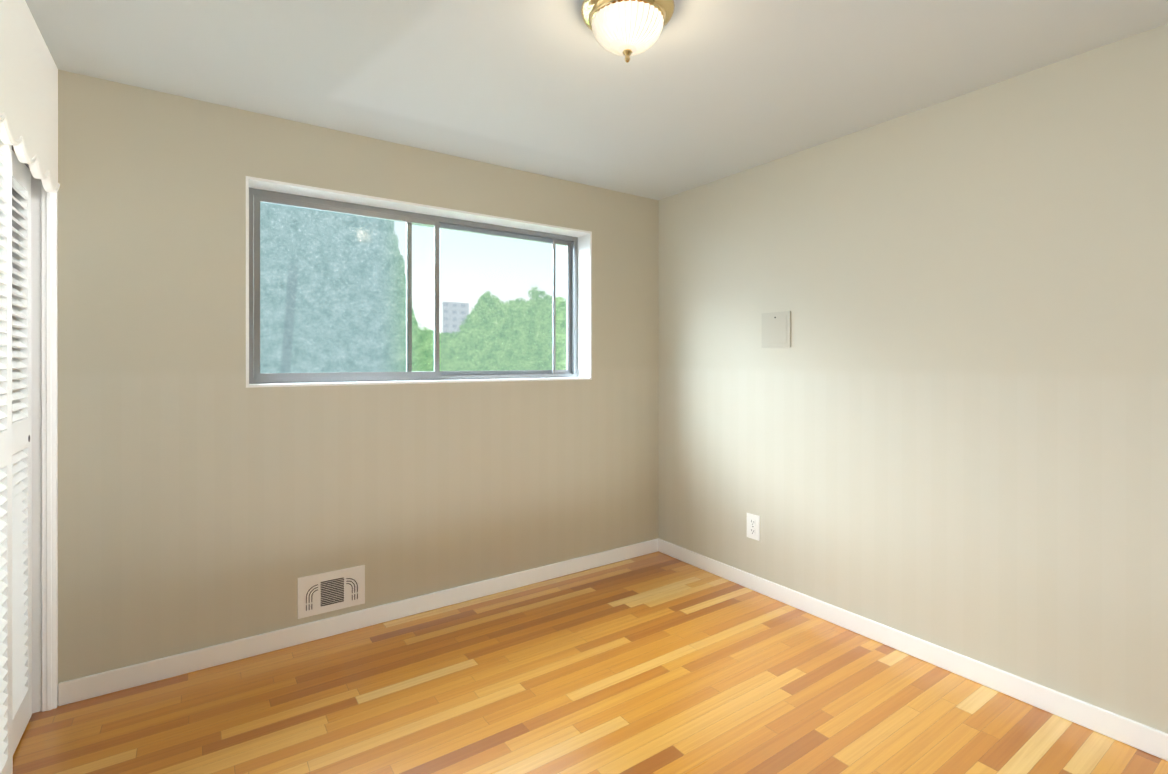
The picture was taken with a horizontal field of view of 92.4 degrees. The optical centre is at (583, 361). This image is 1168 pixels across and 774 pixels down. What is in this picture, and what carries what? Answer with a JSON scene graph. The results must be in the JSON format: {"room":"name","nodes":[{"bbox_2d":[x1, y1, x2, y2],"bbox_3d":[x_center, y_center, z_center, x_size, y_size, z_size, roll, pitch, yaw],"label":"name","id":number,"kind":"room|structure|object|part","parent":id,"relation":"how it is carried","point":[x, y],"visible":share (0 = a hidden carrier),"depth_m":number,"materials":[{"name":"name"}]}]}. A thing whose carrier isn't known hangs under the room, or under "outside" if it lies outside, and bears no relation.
{"room":"empty bedroom","nodes":[
{"label":"empty bedroom","id":0,"kind":"room"},
{"bbox_2d":[57,70,658,683],"bbox_3d":[-1.070,0.099,2.964,4.284,2.440,0.260,0,0,-35],"label":"wall","id":1,"kind":"structure","parent":0,"point":[207,496],"depth_m":2.52,"materials":[{"name":"beige paint"}]},
{"bbox_2d":[298,565,364,618],"bbox_3d":[-1.213,1.107,2.701,0.300,0.190,0.009,0,0,-35],"label":"air vent","id":2,"kind":"object","parent":1,"relation":"in","point":[321,593],"visible":1,"depth_m":2.70,"materials":[{"name":"white metal"}]},
{"bbox_2d":[58,539,657,705],"bbox_3d":[-0.755,1.274,3.016,3.060,0.088,0.014,0,0,-35],"label":"baseboard","id":3,"kind":"structure","parent":1,"relation":"attached to","point":[83,688],"depth_m":2.65,"materials":[{"name":"white wood"}]},
{"bbox_2d":[246,176,591,387],"bbox_3d":[-0.787,-0.357,3.120,1.894,0.944,0.204,0,0,-35],"label":"window","id":4,"kind":"structure","parent":1,"relation":"in","point":[577,243],"depth_m":3.09,"materials":[{"name":"silver metal"}]},
{"bbox_2d":[260,202,566,374],"bbox_3d":[-0.826,-0.354,3.177,1.758,0.860,0.034,0,0,-35],"label":"window panel","id":5,"kind":"object","parent":4,"relation":"attached to","point":[450,319],"visible":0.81,"depth_m":3.04,"materials":[{"name":"clear glass"}]},
{"bbox_2d":[13,551,1167,773],"bbox_3d":[-0.029,1.380,1.460,4.284,0.120,4.100,0,0,-35],"label":"floor","id":6,"kind":"structure","parent":0,"point":[657,663],"depth_m":2.15,"materials":[{"name":"brown wood"}]},
{"bbox_2d":[25,0,1167,199],"bbox_3d":[-0.029,-1.180,1.457,4.284,0.120,4.100,0,0,-35],"label":"ceiling","id":7,"kind":"structure","parent":0,"point":[697,93],"depth_m":2.12,"materials":[{"name":"paint"}]},
{"bbox_2d":[581,0,674,62],"bbox_3d":[0.137,-1.031,1.766,0.294,0.178,0.294,0,0,-35],"label":"ceiling light","id":8,"kind":"object","parent":7,"relation":"attached to","point":[590,9],"depth_m":1.71,"materials":[{"name":"white glass"}]},
{"bbox_3d":[0.137,-1.027,1.766,0.227,0.094,0.227,0,0,-35],"label":"ceiling light shade","id":9,"kind":"part","parent":8,"relation":"part of","materials":[{"name":"white glass"}]},
{"bbox_2d":[659,24,1167,733],"bbox_3d":[1.709,0.099,2.447,0.300,2.440,3.750,0,0,-35],"label":"wall","id":10,"kind":"structure","parent":0,"point":[943,420],"depth_m":2.37,"materials":[{"name":"beige paint"}]},
{"bbox_2d":[747,513,759,540],"bbox_3d":[0.976,0.953,3.236,0.008,0.142,0.090,0,0,-35],"label":"electrical outlet plate","id":11,"kind":"object","parent":10,"relation":"attached to","point":[753,526],"visible":1,"depth_m":3.23,"materials":[{"name":"white plastic"}]},
{"bbox_2d":[762,311,790,347],"bbox_3d":[1.063,-0.177,3.107,0.012,0.195,0.185,0,0,-35],"label":"electrical panel cover","id":12,"kind":"object","parent":10,"relation":"attached to","point":[776,329],"visible":1,"depth_m":3.10,"materials":[{"name":"beige"}]},
{"bbox_2d":[658,538,1167,760],"bbox_3d":[1.493,1.275,2.482,0.018,0.088,3.450,0,0,-35],"label":"baseboard","id":13,"kind":"structure","parent":10,"relation":"attached to","point":[1139,736],"depth_m":2.36,"materials":[{"name":"white wood"}]},
{"bbox_3d":[-1.094,0.101,0.692,0.140,2.440,3.450,0,0,-35],"label":"wall","id":14,"kind":"structure","parent":0,"visible":0},
{"bbox_2d":[0,0,59,192],"bbox_3d":[-1.480,-0.873,1.359,0.026,0.491,1.909,0,0,-35],"label":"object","id":15,"kind":"structure","parent":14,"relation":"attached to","point":[28,100],"depth_m":1.77,"materials":[{"name":"white paint"}]},
{"bbox_2d":[12,174,57,712],"bbox_3d":[-2.066,0.290,2.101,0.133,2.060,0.026,0,0,-35],"label":"door frame","id":16,"kind":"structure","parent":14,"relation":"attached to","point":[44,408],"depth_m":2.11,"materials":[{"name":"white wood"}]},
{"bbox_3d":[-1.552,-0.723,1.340,0.095,0.028,1.800,0,0,-35],"label":"track rail","id":17,"kind":"object","parent":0,"visible":0},
{"bbox_2d":[0,139,12,773],"bbox_3d":[-1.514,0.303,1.344,0.033,2.010,0.900,0,0,-35],"label":"closet door","id":18,"kind":"structure","parent":17,"relation":"hanging from","point":[6,727],"depth_m":1.68,"materials":[{"name":"white wood"}]},
{"bbox_2d":[12,150,31,753],"bbox_3d":[-1.800,0.303,1.693,0.033,2.010,0.900,0,0,-35],"label":"closet door","id":19,"kind":"structure","parent":17,"relation":"hanging from","point":[21,537],"depth_m":1.99,"materials":[{"name":"white wood"}]},
{"label":"outside","id":20,"kind":"structure","parent":0,"visible":0},
{"bbox_2d":[253,202,565,372],"bbox_3d":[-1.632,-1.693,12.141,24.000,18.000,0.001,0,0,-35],"label":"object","id":21,"kind":"structure","parent":20,"point":[561,311],"depth_m":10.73,"materials":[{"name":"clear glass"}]}
]}

